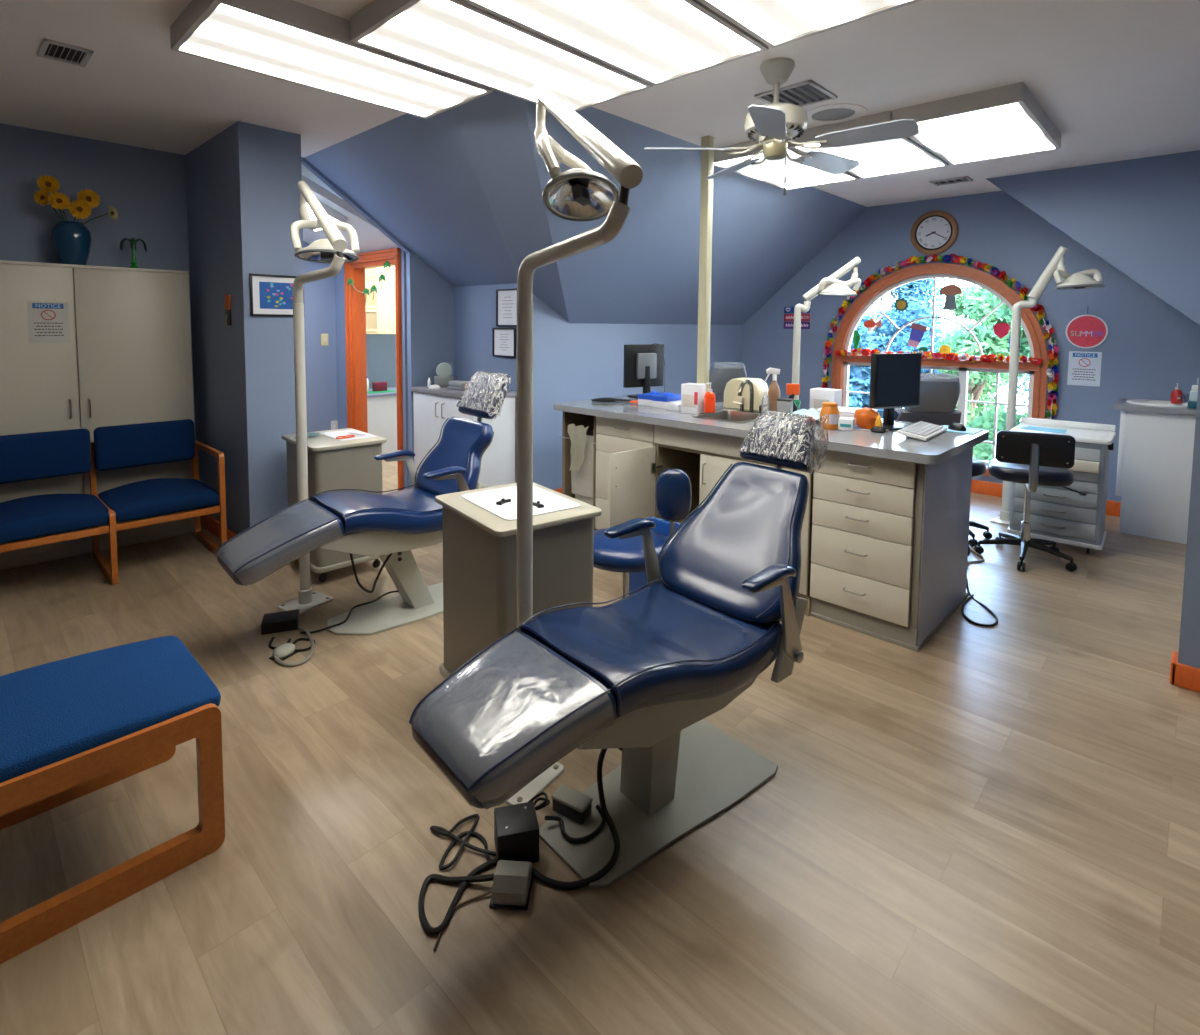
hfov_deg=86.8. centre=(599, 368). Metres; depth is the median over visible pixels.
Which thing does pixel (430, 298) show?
wall
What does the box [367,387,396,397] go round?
countertop
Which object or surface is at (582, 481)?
waste bin
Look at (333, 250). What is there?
light
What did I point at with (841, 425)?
print
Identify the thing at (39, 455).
cushion
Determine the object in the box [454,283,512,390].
wall
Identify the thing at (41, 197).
sunflower
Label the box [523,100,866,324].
wall
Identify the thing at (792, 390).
tool
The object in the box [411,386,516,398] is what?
countertop
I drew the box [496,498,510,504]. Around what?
clamp
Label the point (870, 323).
sticker
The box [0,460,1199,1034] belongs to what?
floor
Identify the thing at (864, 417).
pumpkin
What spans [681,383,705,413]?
box
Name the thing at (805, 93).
ceiling vent
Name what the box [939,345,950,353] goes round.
sticker
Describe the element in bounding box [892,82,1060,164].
ceiling light
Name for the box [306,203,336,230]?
diffuser
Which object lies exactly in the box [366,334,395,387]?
wall
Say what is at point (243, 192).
wall column
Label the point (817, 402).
print
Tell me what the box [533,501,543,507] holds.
clamp
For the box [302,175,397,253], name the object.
ceiling
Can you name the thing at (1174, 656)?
baseboard
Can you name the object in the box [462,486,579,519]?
liner
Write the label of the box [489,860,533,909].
foot pedal
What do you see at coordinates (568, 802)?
junction box
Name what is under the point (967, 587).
cable
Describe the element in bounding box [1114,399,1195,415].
countertop
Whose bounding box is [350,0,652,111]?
ceiling light
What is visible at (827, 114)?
grille
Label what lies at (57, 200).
sunflower
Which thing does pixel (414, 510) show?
seat cushion
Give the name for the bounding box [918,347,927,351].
sticker
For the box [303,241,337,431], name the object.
wall
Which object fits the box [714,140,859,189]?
ceiling light
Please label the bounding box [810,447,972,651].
base cabinet
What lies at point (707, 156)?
support post
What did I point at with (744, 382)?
faucet
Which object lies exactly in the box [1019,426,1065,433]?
paper
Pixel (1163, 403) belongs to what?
oval basin
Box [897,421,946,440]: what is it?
keyboard
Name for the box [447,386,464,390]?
tray
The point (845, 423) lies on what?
box
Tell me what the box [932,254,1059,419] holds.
flower garland
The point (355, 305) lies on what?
door
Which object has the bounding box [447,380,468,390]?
tray stack
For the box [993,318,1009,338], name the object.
sticker
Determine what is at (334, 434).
paper sheet
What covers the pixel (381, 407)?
base cabinet
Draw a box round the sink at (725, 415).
[692,410,773,422]
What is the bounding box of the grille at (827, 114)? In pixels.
[812,108,854,120]
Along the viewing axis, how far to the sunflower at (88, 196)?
4.07 m
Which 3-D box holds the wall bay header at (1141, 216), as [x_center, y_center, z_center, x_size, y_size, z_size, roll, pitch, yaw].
[3.933,-0.148,4.457,2.250,2.750,0.080,4,5,43]
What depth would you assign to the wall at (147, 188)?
4.26 m
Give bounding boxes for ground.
[976,377,1028,420]
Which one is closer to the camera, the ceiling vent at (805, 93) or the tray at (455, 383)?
the ceiling vent at (805, 93)
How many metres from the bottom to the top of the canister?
0.112 m
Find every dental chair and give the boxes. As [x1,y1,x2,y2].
[216,371,510,634]
[409,411,828,887]
[709,362,746,401]
[894,373,960,424]
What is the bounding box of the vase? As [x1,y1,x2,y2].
[52,221,91,264]
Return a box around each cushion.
[0,428,90,483]
[0,494,108,543]
[0,636,220,782]
[93,419,194,470]
[98,478,219,521]
[310,486,442,533]
[518,580,782,717]
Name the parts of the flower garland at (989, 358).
flower, flower, flower, flower, flower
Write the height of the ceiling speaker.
0.008 m
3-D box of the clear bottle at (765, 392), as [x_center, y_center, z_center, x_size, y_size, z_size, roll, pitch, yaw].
[1.000,0.219,3.833,0.047,0.170,0.048,4,5,43]
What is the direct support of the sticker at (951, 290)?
attached to the window
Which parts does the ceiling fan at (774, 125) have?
blade, blade, blade arm, blade arm, blade, blade arm, pull chain, blade arm, blade arm, blade, blade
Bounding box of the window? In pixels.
[831,263,1047,475]
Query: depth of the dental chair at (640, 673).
1.91 m
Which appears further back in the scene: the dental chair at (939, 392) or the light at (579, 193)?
the dental chair at (939, 392)
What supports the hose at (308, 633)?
on the floor
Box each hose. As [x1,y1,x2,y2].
[273,626,314,666]
[300,590,398,633]
[350,553,391,592]
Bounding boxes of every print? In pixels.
[34,323,63,335]
[259,282,292,308]
[814,399,828,407]
[840,424,850,427]
[1072,368,1095,380]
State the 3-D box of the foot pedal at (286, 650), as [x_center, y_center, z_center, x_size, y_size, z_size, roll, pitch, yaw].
[-1.424,1.272,2.861,0.070,0.044,0.100,2,4,23]
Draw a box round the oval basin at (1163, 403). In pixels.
[1126,399,1187,406]
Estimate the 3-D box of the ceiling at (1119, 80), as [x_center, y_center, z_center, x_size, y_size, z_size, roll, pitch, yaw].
[0.420,-1.388,2.006,10.500,0.100,9.800,4,5,43]
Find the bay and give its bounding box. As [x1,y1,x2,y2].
[559,411,596,529]
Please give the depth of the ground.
42.08 m
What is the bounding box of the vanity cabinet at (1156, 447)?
[1114,399,1195,543]
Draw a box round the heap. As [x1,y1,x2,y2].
[785,408,819,420]
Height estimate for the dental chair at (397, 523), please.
1.226 m
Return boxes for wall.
[0,123,194,436]
[301,157,453,487]
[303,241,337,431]
[304,109,518,286]
[335,247,408,489]
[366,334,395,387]
[452,89,568,321]
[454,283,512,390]
[512,283,741,489]
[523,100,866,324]
[741,191,1199,501]
[1172,369,1199,691]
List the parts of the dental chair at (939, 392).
backrest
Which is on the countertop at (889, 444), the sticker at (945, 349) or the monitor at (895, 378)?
the monitor at (895, 378)
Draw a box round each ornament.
[120,238,146,267]
[871,414,885,432]
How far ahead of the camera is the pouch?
4.57 m
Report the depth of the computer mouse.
3.44 m
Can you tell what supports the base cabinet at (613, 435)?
on the floor
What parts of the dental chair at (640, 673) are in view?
armrest, plate, backrest, armrest, hinge plate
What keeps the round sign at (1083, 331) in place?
attached to the wall at (1149, 347)
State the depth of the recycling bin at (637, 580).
3.39 m
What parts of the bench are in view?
frame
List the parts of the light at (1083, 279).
floor plate, elbow arm, spring arm, drop arm, yoke handle, yoke handle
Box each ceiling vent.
[37,38,93,66]
[754,80,836,106]
[929,176,972,185]
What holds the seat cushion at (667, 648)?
on the dental chair at (640, 673)
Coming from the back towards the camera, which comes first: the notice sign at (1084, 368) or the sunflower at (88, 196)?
the notice sign at (1084, 368)
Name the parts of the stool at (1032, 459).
leg, leg, leg, seat, backrest, plate, leg, leg, height lever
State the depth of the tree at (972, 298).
15.38 m
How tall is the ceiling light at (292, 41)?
0.090 m
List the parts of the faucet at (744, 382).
lever, spout, deck plate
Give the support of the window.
attached to the wall at (1149, 347)
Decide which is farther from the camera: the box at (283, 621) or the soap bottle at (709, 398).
the soap bottle at (709, 398)
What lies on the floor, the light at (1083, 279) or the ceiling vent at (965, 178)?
the light at (1083, 279)
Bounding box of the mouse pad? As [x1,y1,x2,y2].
[943,425,983,433]
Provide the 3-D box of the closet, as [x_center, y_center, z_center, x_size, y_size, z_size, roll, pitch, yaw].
[-3.648,0.283,3.818,0.327,1.845,2.022,4,5,43]
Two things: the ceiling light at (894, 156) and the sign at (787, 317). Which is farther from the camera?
the sign at (787, 317)
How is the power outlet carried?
attached to the wall at (319, 296)
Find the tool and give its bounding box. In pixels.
[786,383,799,411]
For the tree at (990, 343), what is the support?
on the ground
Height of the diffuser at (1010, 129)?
0.006 m
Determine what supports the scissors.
on the countertop at (889, 444)
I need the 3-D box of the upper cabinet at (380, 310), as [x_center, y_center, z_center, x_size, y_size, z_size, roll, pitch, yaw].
[-2.801,-0.859,7.809,0.912,0.850,1.400,4,5,43]
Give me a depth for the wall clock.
5.92 m
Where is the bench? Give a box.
[0,636,224,963]
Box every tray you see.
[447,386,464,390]
[449,380,468,386]
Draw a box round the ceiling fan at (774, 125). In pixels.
[644,58,918,195]
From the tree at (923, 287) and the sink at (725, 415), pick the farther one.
the tree at (923, 287)
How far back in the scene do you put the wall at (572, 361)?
5.54 m
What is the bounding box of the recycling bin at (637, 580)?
[629,517,681,595]
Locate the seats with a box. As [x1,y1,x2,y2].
[0,419,226,584]
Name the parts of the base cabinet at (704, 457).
door, handle, door, door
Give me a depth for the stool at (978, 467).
4.40 m
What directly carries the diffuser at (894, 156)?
attached to the ceiling light at (894, 156)
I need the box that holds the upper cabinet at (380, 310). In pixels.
[365,266,395,333]
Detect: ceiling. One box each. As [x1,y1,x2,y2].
[0,0,1199,206]
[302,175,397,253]
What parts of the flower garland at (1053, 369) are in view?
flower, flower, flower, flower, flower, flower, flower, flower, flower, flower, flower, flower, flower, flower, flower, flower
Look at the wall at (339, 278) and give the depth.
6.20 m
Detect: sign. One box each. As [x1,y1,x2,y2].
[27,301,69,342]
[784,307,809,328]
[1066,309,1107,347]
[1067,351,1101,386]
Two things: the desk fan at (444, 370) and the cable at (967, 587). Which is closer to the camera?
the cable at (967, 587)
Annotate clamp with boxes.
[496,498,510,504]
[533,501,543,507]
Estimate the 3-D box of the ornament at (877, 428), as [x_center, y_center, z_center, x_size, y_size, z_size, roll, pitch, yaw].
[1.491,0.289,3.396,0.080,0.100,0.080,4,5,43]
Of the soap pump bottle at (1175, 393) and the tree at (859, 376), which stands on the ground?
the tree at (859, 376)
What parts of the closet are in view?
door, handle, handle, door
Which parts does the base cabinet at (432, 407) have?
door, door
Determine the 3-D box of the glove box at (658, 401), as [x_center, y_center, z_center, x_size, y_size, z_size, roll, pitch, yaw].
[0.477,0.213,4.387,0.124,0.097,0.234,4,5,40]
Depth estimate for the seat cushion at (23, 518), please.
3.46 m
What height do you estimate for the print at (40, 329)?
0.082 m
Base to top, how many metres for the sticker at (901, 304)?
0.145 m
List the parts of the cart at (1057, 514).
handle, handle, handle, drawer, drawer, drawer, drawer, drawer, drawer, drawer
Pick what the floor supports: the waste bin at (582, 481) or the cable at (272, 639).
the cable at (272, 639)
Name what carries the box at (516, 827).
on the floor
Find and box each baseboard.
[971,479,1120,516]
[1169,651,1177,684]
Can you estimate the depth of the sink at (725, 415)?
4.07 m
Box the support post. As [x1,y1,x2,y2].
[697,135,713,391]
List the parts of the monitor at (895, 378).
trim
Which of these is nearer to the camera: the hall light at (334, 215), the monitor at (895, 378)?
the monitor at (895, 378)
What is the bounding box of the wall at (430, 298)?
[301,157,453,487]
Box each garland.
[347,261,390,302]
[821,255,932,387]
[834,348,1042,364]
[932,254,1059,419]
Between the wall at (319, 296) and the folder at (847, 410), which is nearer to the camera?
the folder at (847, 410)
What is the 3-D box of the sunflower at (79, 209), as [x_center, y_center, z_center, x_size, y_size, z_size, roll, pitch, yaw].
[-3.296,-0.915,3.988,0.142,0.290,0.101,1,4,2]
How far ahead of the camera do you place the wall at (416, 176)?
4.44 m
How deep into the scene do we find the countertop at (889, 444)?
3.38 m
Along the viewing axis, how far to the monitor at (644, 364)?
4.88 m
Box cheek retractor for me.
[336,435,354,438]
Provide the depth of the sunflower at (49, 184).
3.92 m
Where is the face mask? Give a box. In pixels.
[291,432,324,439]
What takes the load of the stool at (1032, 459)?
on the floor
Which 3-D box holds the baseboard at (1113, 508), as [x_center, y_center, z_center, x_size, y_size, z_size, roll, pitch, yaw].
[3.134,1.052,6.068,4.094,0.120,0.018,4,5,43]
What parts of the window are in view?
sash, sash, arch sash, sash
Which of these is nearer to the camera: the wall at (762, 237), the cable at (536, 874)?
the cable at (536, 874)
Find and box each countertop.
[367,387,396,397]
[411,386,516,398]
[553,394,988,464]
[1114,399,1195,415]
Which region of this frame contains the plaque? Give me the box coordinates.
[225,295,231,324]
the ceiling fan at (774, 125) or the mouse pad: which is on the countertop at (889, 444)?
the mouse pad
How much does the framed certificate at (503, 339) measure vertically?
0.235 m
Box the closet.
[0,260,193,569]
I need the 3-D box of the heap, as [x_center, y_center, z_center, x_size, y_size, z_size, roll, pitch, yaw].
[1.261,0.271,3.821,0.264,0.070,0.220,3,5,32]
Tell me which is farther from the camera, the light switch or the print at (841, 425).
the light switch
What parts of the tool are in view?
handle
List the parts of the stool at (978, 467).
seat, leg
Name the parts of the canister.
lid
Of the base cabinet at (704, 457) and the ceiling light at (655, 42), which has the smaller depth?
the ceiling light at (655, 42)
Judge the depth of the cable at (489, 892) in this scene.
1.64 m
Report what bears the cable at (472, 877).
on the floor
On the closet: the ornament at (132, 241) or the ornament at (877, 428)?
the ornament at (132, 241)
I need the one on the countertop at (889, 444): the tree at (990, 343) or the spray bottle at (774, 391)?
the spray bottle at (774, 391)
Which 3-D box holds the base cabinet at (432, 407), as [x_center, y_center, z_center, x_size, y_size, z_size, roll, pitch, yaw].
[-1.137,0.650,5.233,0.897,0.962,0.451,4,5,43]
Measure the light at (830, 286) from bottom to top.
1.991 m
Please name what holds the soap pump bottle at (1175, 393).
on the oval basin at (1163, 403)
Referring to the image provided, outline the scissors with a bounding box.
[615,400,637,402]
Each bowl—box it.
[429,384,440,388]
[794,400,800,408]
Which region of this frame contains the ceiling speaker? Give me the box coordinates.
[807,103,866,124]
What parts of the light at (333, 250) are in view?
yoke handle, floor plate, drop arm, elbow arm, spring arm, yoke handle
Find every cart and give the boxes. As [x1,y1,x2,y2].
[281,428,386,581]
[435,482,601,678]
[1007,417,1115,553]
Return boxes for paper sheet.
[323,429,377,440]
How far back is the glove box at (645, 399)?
4.41 m
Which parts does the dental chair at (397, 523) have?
plate, armrest, armrest, backrest, hinge plate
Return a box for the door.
[344,248,403,490]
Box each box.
[261,609,299,634]
[372,382,386,390]
[494,801,538,862]
[551,784,592,823]
[638,391,665,406]
[652,392,680,407]
[665,401,680,410]
[681,383,705,413]
[809,388,841,409]
[838,417,854,430]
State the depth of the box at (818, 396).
4.03 m
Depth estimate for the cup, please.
6.13 m
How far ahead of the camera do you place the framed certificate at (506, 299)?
5.10 m
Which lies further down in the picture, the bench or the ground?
the bench
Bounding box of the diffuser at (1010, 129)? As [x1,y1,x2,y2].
[914,103,1054,162]
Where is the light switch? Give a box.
[321,334,327,345]
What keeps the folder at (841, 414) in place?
on the folder
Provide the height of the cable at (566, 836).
0.032 m
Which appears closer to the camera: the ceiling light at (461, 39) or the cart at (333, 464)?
the ceiling light at (461, 39)
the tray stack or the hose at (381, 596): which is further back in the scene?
the tray stack
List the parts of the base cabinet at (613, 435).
drawer, drawer, drawer, drawer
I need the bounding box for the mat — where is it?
[367,390,396,393]
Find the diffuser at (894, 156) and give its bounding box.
[798,138,942,176]
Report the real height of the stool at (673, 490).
0.838 m
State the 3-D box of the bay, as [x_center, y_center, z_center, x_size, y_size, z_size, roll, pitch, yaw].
[0.137,0.726,4.745,0.350,0.900,0.876,4,5,43]
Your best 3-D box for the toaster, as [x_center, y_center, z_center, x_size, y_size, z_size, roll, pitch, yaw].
[0.997,0.170,4.334,0.260,0.200,0.194,4,5,38]
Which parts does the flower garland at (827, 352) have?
flower, flower, flower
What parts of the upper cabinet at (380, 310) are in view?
pane, pane, pane, glazed door, glazed door, glazed door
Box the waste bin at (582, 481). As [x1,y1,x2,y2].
[570,430,593,505]
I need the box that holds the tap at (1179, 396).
[1178,394,1188,402]
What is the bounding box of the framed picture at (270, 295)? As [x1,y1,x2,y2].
[249,273,304,316]
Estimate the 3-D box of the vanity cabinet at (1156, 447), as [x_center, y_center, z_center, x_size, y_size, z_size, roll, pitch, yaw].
[4.198,0.742,4.671,0.655,0.950,0.538,4,5,43]
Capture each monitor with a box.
[623,343,664,398]
[869,353,921,430]
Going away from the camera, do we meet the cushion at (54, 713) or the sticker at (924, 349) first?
the cushion at (54, 713)
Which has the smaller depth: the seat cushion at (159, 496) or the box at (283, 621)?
the box at (283, 621)
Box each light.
[170,0,492,118]
[277,181,359,613]
[306,201,347,230]
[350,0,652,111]
[462,0,767,85]
[505,84,642,804]
[698,0,920,47]
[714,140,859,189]
[790,111,948,178]
[792,257,860,399]
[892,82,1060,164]
[990,246,1104,525]
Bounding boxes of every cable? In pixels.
[268,637,314,651]
[418,858,496,934]
[430,814,496,869]
[433,890,491,950]
[532,748,622,889]
[544,805,605,842]
[961,579,997,626]
[967,549,984,563]
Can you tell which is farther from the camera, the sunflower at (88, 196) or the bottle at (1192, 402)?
the bottle at (1192, 402)
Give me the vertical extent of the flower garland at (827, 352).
1.477 m
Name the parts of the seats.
rail, divider frame, rail, arm frame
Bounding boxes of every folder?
[816,411,878,417]
[817,407,877,413]
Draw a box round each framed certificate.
[492,328,515,357]
[496,288,516,326]
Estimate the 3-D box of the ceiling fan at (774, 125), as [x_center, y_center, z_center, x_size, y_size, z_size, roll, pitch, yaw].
[0.843,-1.102,2.929,1.148,0.590,1.156,4,5,43]
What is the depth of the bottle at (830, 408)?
3.46 m
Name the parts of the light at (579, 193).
floor plate, drop arm, yoke handle, elbow arm, yoke handle, spring arm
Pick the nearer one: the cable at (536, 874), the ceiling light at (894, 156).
the cable at (536, 874)
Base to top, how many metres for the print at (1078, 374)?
0.091 m
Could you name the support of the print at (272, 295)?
attached to the framed picture at (270, 295)
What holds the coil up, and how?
on the floor
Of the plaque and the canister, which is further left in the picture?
the plaque
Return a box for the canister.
[777,398,793,416]
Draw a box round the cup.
[909,328,924,341]
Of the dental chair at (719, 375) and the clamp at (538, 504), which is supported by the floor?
the dental chair at (719, 375)
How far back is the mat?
7.31 m
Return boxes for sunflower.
[34,190,62,220]
[36,175,64,220]
[48,192,70,220]
[68,199,91,221]
[77,189,100,221]
[83,206,117,224]
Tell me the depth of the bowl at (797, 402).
4.16 m
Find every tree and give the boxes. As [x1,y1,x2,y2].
[848,297,944,418]
[866,278,960,408]
[930,284,1020,455]
[948,290,1030,460]
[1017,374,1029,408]
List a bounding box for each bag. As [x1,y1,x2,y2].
[567,424,588,472]
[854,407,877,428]
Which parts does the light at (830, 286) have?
elbow arm, spring arm, yoke handle, drop arm, yoke handle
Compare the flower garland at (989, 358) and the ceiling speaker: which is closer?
the ceiling speaker
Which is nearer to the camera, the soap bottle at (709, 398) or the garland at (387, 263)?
the soap bottle at (709, 398)
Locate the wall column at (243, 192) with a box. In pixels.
[185,121,307,534]
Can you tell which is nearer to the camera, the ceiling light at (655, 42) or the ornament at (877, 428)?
the ceiling light at (655, 42)
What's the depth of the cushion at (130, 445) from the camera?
4.08 m
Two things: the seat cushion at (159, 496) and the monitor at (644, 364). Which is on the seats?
the seat cushion at (159, 496)
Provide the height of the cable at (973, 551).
0.013 m
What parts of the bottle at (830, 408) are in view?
lid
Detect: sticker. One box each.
[853,330,859,348]
[864,317,881,330]
[894,298,908,311]
[908,323,926,347]
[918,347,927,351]
[939,284,961,309]
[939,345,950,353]
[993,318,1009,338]
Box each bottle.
[704,382,715,412]
[761,391,769,416]
[765,368,779,410]
[819,402,839,429]
[1170,383,1182,403]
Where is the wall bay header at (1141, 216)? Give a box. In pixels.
[987,150,1199,324]
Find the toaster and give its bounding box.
[724,377,767,410]
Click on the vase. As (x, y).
(72, 240)
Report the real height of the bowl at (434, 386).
0.032 m
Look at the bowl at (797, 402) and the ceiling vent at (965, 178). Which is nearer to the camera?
the bowl at (797, 402)
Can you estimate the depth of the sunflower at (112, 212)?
4.14 m
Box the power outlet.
[331,420,337,429]
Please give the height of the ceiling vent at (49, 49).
0.016 m
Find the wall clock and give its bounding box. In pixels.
[910,210,958,254]
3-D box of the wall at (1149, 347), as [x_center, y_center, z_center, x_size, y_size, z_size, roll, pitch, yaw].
[3.193,-0.313,6.038,4.314,2.850,0.140,4,5,43]
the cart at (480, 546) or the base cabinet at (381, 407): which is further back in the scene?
the base cabinet at (381, 407)
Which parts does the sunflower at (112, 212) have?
stem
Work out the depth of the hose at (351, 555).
3.08 m
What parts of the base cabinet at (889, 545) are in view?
handle, handle, handle, handle, handle, drawer, drawer, drawer, drawer, drawer, panel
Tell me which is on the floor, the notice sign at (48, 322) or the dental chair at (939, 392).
the dental chair at (939, 392)
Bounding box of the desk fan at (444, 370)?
[434,362,453,386]
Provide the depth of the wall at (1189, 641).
2.65 m
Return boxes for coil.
[528,792,549,809]
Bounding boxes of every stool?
[593,469,691,598]
[968,458,991,546]
[974,430,1086,571]
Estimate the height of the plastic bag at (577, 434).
0.335 m
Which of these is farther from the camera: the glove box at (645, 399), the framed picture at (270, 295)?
the glove box at (645, 399)
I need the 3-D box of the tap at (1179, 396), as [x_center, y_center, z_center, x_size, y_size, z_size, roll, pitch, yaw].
[4.331,0.224,4.738,0.130,0.075,0.052,-1,4,-26]
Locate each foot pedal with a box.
[269,643,297,660]
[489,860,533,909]
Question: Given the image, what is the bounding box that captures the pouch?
[591,397,632,401]
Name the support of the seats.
on the floor
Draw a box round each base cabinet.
[367,387,396,453]
[411,386,516,486]
[595,416,654,529]
[608,425,814,615]
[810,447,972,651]
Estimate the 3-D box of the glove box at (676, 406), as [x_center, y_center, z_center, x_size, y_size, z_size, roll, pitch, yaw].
[0.557,0.249,4.271,0.230,0.042,0.120,-3,5,-42]
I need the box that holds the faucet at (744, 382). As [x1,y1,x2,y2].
[733,380,767,413]
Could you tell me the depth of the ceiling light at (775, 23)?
2.27 m
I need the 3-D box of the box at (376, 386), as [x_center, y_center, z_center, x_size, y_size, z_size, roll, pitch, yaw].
[-2.562,0.209,7.383,0.070,0.100,0.150,4,5,43]
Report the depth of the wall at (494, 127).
3.83 m
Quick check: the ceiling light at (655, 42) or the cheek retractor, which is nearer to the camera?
the ceiling light at (655, 42)
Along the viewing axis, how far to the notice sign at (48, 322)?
3.87 m
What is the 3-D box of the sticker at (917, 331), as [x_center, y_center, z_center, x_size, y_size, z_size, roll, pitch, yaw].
[3.063,-0.320,6.126,0.168,0.239,0.002,4,5,43]
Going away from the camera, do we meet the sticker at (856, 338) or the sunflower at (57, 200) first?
the sunflower at (57, 200)
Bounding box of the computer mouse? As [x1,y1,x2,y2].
[948,422,965,430]
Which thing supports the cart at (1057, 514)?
on the floor
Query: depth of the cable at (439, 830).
1.83 m

